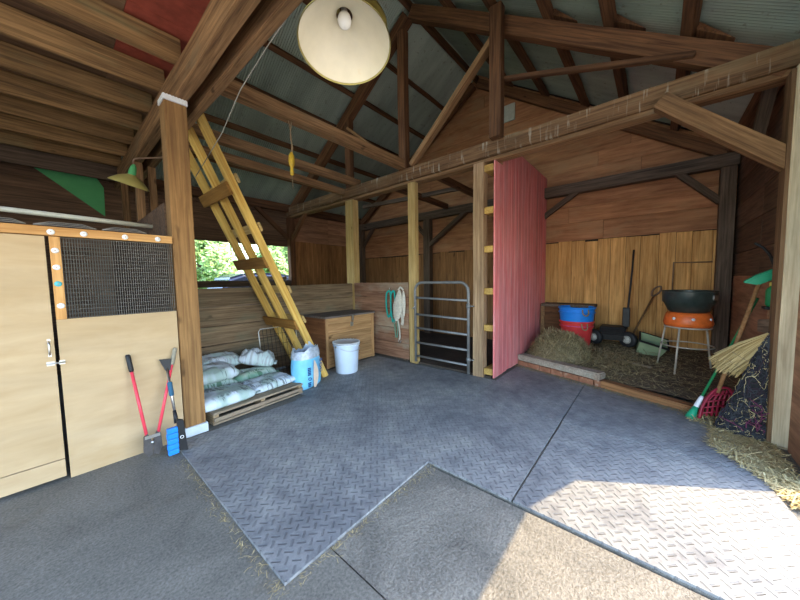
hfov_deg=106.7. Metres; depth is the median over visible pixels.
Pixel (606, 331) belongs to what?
wheeled cart
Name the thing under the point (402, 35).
post
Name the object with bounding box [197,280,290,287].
rail
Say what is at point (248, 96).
tie beam
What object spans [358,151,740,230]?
tie beam
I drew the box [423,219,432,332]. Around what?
post
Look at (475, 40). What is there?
purlin
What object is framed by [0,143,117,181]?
joist
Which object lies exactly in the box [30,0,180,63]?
joist
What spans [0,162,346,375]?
wall
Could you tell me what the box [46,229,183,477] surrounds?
door
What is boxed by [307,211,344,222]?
wall plate
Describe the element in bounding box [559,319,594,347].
tub
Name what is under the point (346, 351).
bucket
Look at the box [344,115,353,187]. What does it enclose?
post
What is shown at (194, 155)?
purlin
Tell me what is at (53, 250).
washer
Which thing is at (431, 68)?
ceiling
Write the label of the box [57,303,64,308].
washer
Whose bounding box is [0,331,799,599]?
floor
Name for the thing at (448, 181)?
tie beam
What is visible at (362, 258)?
post
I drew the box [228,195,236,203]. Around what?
wall plate
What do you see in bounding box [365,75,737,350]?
wall
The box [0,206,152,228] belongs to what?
pipe
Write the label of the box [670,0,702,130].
purlin
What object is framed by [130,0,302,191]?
beam
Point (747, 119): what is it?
wall plate
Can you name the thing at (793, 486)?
straw
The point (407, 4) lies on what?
ridge beam
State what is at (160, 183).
wall plate
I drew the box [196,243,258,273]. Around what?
tree
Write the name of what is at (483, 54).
brace
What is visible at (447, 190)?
tie beam
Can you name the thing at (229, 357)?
sack
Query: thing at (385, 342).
fence
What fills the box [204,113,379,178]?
purlin
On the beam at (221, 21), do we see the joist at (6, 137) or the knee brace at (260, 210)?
the joist at (6, 137)
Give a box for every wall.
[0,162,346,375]
[112,203,172,314]
[198,283,352,369]
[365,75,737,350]
[484,157,546,377]
[728,85,799,466]
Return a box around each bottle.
[761,282,771,309]
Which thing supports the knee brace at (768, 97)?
attached to the wall plate at (747, 119)
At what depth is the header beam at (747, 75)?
3.29 m
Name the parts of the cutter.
handle, handle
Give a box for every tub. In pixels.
[558,305,596,326]
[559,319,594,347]
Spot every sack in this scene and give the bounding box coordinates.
[202,351,240,365]
[202,361,243,385]
[204,378,241,388]
[204,382,259,412]
[234,366,279,382]
[235,348,277,366]
[241,372,295,393]
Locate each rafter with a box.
[288,12,411,216]
[360,83,475,224]
[408,3,787,76]
[475,78,733,155]
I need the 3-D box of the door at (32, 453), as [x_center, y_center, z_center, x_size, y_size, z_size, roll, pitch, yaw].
[-2.888,0.466,1.710,0.059,1.770,1.280,2,5,40]
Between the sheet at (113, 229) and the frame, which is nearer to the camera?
the sheet at (113, 229)
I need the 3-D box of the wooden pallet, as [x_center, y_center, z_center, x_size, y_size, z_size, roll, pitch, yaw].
[-2.051,1.153,3.753,1.225,0.130,1.065,2,5,35]
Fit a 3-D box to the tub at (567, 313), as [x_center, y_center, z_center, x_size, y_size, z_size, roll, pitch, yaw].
[3.083,0.337,5.197,0.576,0.452,0.576,2,5,40]
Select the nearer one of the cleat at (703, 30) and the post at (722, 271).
the cleat at (703, 30)
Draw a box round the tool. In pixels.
[633,286,661,332]
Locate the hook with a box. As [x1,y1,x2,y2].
[754,242,772,268]
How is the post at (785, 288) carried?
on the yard
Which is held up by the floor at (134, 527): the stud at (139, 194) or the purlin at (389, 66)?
the stud at (139, 194)
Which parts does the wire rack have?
rack frame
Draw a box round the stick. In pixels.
[606,356,650,368]
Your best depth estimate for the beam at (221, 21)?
2.29 m
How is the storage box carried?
on the floor at (134, 527)
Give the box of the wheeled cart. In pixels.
[590,250,637,347]
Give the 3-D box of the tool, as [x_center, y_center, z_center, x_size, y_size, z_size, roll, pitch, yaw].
[4.084,0.281,5.006,0.521,1.038,0.128,1,4,23]
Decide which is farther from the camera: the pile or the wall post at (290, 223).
the wall post at (290, 223)
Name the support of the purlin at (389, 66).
on the rafter at (470, 90)
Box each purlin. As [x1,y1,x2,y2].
[192,153,375,202]
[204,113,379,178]
[234,77,398,156]
[263,41,425,139]
[302,0,443,109]
[438,0,513,86]
[482,0,549,96]
[536,0,589,106]
[598,0,628,97]
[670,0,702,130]
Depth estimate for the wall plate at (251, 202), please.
7.12 m
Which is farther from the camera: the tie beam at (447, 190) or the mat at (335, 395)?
the tie beam at (447, 190)
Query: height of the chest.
0.715 m
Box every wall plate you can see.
[157,179,164,191]
[191,186,202,197]
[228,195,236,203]
[244,196,289,212]
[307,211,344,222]
[727,85,783,151]
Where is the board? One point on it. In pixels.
(89, 190)
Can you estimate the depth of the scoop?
2.78 m
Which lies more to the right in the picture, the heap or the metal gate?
the heap
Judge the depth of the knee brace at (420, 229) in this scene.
7.89 m
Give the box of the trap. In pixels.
[288,120,294,183]
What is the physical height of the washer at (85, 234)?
0.040 m
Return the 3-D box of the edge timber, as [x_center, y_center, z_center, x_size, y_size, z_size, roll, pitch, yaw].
[2.897,1.138,3.492,0.148,0.105,0.933,-3,5,-30]
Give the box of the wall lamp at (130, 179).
[108,157,161,191]
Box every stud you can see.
[120,183,130,227]
[134,161,145,221]
[147,167,158,211]
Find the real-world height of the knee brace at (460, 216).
0.757 m
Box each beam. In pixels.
[114,0,262,189]
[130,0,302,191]
[189,142,344,194]
[192,123,360,185]
[220,80,403,170]
[286,39,799,218]
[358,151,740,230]
[363,187,458,208]
[395,188,447,208]
[399,0,478,82]
[437,177,472,196]
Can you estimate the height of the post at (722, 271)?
2.881 m
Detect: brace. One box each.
[254,206,288,239]
[291,214,307,241]
[346,127,372,144]
[363,229,374,247]
[409,38,488,165]
[418,224,422,234]
[430,213,467,245]
[504,50,696,81]
[545,193,578,218]
[653,92,785,172]
[675,174,718,204]
[752,86,779,134]
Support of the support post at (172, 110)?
on the floor at (134, 527)
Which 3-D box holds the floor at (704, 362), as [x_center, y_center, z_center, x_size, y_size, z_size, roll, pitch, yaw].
[3.214,0.909,4.446,2.570,0.194,2.357,2,5,40]
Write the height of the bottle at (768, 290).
0.250 m
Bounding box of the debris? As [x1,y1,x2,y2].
[175,460,433,599]
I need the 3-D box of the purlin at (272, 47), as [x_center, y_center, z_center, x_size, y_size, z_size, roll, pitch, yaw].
[-2.243,-3.873,4.270,0.109,0.119,9.131,2,5,40]
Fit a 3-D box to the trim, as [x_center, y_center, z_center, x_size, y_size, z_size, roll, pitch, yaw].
[-2.687,-0.475,1.918,0.045,0.063,1.972,2,5,40]
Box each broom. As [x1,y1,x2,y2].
[685,298,758,419]
[708,333,769,377]
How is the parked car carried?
on the field
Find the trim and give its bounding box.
[0,222,171,243]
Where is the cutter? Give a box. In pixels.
[125,348,176,456]
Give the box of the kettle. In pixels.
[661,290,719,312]
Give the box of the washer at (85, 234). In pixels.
[80,231,87,236]
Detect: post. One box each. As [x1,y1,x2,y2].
[157,92,208,437]
[286,217,296,285]
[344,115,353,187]
[345,199,359,309]
[359,231,365,296]
[397,28,409,168]
[407,181,419,363]
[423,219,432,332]
[473,162,487,377]
[489,0,504,140]
[710,165,737,353]
[765,64,799,449]
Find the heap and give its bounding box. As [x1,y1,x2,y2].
[713,332,769,440]
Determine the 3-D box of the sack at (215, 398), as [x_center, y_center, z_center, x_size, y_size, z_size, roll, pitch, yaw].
[-1.966,1.046,3.249,0.470,0.152,0.680,2,5,35]
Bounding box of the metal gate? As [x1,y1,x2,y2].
[412,281,474,373]
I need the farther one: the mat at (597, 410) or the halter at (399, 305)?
the halter at (399, 305)
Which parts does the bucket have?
lid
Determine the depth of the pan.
3.75 m
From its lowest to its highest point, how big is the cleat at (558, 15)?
0.268 m
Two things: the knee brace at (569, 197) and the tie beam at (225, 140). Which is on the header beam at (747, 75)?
the tie beam at (225, 140)
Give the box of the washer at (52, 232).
[46,229,54,234]
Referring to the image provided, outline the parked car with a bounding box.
[207,273,288,305]
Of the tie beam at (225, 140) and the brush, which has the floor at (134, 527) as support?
the brush
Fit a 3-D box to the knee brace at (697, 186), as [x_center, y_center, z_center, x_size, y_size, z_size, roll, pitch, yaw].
[4.534,-1.709,4.514,0.540,0.571,0.103,2,5,40]
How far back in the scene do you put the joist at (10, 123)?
3.96 m
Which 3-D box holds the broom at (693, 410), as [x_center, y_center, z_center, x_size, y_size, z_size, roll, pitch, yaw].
[3.173,0.593,2.924,0.598,1.224,0.074,0,4,8]
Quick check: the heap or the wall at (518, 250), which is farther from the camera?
the wall at (518, 250)
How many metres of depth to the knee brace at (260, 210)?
7.24 m
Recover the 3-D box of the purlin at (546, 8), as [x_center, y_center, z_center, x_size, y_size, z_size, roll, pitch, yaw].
[0.455,-3.273,2.004,0.131,0.132,9.132,2,5,41]
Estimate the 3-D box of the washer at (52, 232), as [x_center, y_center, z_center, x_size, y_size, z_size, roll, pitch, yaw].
[-2.484,-0.485,2.115,0.008,0.040,0.040,2,5,40]
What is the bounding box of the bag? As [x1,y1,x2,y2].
[291,341,321,389]
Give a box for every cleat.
[553,8,577,22]
[616,14,645,31]
[695,22,734,40]
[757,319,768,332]
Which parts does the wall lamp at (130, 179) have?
lamp shade, stem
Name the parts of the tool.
handle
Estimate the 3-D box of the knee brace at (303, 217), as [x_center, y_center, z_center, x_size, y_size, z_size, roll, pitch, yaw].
[-2.519,-1.813,7.397,0.706,0.656,0.083,2,5,40]
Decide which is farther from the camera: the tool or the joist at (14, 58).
the tool
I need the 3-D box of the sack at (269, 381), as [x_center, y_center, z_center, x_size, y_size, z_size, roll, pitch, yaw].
[-1.679,1.021,3.753,0.460,0.125,0.660,2,5,32]
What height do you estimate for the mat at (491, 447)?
0.015 m
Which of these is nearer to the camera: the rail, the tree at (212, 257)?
the rail
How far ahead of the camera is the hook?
2.88 m
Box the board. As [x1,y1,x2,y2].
[34,167,104,215]
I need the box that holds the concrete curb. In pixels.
[517,353,606,387]
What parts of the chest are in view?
corner trim, lid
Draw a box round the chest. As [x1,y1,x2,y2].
[540,302,596,344]
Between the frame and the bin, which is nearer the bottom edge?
the bin
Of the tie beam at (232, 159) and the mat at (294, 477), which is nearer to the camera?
the mat at (294, 477)
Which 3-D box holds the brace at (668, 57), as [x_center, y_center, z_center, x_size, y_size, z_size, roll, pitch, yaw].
[2.052,-2.592,3.337,1.832,0.606,0.074,2,5,40]
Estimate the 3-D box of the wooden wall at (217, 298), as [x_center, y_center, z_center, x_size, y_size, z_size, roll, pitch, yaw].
[-2.001,0.446,5.019,0.145,1.397,3.056,2,5,40]
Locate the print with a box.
[308,360,318,386]
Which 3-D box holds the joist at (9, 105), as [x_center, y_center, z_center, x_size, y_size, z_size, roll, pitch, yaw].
[-4.778,-2.138,2.843,0.059,0.218,3.361,2,5,41]
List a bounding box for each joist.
[0,2,164,91]
[0,40,151,113]
[0,69,141,130]
[0,93,133,144]
[0,113,126,156]
[0,129,120,165]
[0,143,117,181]
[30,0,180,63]
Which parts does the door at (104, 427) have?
panel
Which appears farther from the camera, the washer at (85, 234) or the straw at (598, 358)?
the straw at (598, 358)
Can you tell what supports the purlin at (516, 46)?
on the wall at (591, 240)
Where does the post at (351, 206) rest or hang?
on the floor at (134, 527)
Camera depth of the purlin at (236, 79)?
5.67 m
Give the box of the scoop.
[744,269,772,284]
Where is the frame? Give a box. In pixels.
[672,261,712,289]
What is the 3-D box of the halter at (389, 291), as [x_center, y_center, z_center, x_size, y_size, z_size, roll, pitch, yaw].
[-0.162,0.098,5.385,0.260,0.637,0.066,2,5,40]
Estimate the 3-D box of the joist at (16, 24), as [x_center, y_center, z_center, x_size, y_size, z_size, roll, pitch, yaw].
[-3.468,-2.085,1.723,0.055,0.216,3.360,2,5,41]
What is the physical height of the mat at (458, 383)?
0.015 m
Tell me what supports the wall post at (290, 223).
on the floor at (134, 527)
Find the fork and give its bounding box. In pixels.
[698,284,760,418]
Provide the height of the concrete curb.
0.193 m
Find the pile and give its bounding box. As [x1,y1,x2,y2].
[527,326,594,364]
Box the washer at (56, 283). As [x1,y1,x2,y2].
[54,281,61,286]
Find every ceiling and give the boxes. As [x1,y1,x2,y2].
[0,0,209,149]
[121,0,799,218]
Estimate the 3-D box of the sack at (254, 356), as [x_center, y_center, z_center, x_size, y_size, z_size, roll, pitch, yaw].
[-2.008,0.803,4.186,0.522,0.282,0.338,-2,4,-18]
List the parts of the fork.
handle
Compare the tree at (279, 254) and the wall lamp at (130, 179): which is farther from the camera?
the tree at (279, 254)
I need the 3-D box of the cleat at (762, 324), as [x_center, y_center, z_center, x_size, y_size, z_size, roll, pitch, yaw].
[3.557,0.251,2.876,0.041,0.186,0.564,2,5,41]
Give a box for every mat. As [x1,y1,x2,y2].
[180,400,427,585]
[290,356,441,417]
[336,383,559,501]
[415,370,494,396]
[470,366,584,421]
[513,422,799,599]
[562,384,756,474]
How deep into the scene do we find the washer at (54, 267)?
2.14 m
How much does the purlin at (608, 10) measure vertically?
0.130 m
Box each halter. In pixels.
[385,288,395,322]
[393,287,405,342]
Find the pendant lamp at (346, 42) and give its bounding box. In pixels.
[297,0,390,84]
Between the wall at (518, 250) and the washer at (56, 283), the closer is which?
the washer at (56, 283)
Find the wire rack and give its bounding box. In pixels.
[258,326,296,372]
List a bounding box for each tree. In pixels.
[195,240,238,288]
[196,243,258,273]
[255,246,287,274]
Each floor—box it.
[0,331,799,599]
[525,340,741,404]
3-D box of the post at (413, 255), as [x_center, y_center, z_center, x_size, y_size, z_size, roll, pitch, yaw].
[0.237,-0.436,5.108,0.164,3.076,0.094,2,5,40]
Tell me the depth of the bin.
4.60 m
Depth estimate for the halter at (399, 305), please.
5.21 m
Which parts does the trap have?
cord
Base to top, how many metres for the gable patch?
0.340 m
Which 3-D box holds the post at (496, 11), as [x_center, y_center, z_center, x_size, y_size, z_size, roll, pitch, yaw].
[1.260,-2.952,3.869,0.164,1.630,0.123,2,5,40]
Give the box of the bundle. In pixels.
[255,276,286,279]
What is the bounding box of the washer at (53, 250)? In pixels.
[51,248,58,252]
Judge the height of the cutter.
0.849 m
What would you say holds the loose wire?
attached to the beam at (269, 15)
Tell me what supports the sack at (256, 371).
on the wooden pallet
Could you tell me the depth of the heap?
2.60 m
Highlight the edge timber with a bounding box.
[601,380,699,411]
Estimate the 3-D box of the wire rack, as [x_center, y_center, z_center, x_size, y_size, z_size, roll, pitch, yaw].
[-1.857,0.783,4.626,0.146,0.736,0.614,2,5,40]
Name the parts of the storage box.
lid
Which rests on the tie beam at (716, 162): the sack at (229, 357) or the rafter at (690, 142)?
the rafter at (690, 142)
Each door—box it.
[0,233,66,497]
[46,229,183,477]
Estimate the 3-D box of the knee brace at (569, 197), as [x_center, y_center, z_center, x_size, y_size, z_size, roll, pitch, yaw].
[3.068,-1.820,5.759,0.674,0.489,0.082,2,5,40]
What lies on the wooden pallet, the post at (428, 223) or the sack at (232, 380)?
the sack at (232, 380)
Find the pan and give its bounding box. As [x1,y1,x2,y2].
[663,311,713,328]
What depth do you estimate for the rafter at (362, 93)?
5.82 m
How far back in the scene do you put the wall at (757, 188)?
3.39 m
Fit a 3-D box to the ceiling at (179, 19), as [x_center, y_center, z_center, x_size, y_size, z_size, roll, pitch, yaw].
[-3.132,-2.219,1.523,6.475,0.020,3.606,2,5,40]
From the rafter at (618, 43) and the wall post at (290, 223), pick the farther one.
the wall post at (290, 223)
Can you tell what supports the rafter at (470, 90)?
on the wall plate at (321, 215)
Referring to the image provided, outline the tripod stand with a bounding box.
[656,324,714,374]
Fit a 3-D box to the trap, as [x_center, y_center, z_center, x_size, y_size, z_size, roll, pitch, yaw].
[-1.299,-1.734,3.554,0.072,0.801,0.072,2,5,40]
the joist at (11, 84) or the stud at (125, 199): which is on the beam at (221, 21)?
the joist at (11, 84)
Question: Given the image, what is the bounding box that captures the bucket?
[332,338,359,373]
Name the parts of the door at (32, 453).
panel, door handle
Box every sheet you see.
[0,217,26,224]
[32,221,96,229]
[101,227,146,233]
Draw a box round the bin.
[636,331,669,355]
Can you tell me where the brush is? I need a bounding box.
[159,359,187,455]
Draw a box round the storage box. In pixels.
[304,309,374,368]
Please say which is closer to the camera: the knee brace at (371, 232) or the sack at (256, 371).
the sack at (256, 371)
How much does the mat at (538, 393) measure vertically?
0.015 m
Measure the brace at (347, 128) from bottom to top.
1.137 m
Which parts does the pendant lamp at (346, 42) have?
bulb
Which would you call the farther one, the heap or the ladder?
the ladder
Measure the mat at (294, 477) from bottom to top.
0.015 m
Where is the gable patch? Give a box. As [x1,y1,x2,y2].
[504,102,514,122]
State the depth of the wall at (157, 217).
3.42 m
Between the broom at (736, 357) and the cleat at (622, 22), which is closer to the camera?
the broom at (736, 357)
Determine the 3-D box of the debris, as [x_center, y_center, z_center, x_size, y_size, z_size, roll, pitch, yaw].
[-0.757,1.303,2.330,1.719,0.023,1.318,2,5,40]
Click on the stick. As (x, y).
(606, 356)
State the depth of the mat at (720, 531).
1.81 m
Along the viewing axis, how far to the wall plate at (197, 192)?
6.01 m
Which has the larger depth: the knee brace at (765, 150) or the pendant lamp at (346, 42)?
the knee brace at (765, 150)
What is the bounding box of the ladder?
[188,113,327,376]
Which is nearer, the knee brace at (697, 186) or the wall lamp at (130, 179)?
the wall lamp at (130, 179)
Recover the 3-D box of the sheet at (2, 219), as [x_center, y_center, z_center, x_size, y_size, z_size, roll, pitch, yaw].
[-2.700,-0.530,1.992,0.196,0.034,0.255,2,5,40]
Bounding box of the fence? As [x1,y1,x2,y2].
[354,282,409,360]
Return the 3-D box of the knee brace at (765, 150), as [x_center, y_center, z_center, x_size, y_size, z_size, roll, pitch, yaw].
[2.872,-1.497,2.640,0.970,0.933,0.135,2,5,41]
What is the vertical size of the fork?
1.386 m
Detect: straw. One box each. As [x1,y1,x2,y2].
[514,341,740,414]
[682,402,799,509]
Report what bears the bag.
on the mat at (335, 395)
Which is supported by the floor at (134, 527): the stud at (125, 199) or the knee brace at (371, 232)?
the stud at (125, 199)
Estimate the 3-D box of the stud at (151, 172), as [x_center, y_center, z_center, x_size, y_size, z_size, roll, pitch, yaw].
[-3.551,-0.345,4.377,0.095,3.111,0.095,2,5,40]
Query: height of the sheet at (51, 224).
0.034 m
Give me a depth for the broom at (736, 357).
2.71 m
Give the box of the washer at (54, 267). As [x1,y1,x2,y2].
[52,265,60,269]
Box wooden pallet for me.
[205,382,302,425]
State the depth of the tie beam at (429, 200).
6.67 m
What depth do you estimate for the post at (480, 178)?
4.28 m
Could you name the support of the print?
attached to the bag
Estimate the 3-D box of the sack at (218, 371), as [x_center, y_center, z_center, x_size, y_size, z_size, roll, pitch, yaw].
[-2.293,0.871,3.542,0.418,0.191,0.660,2,5,36]
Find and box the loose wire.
[195,19,286,177]

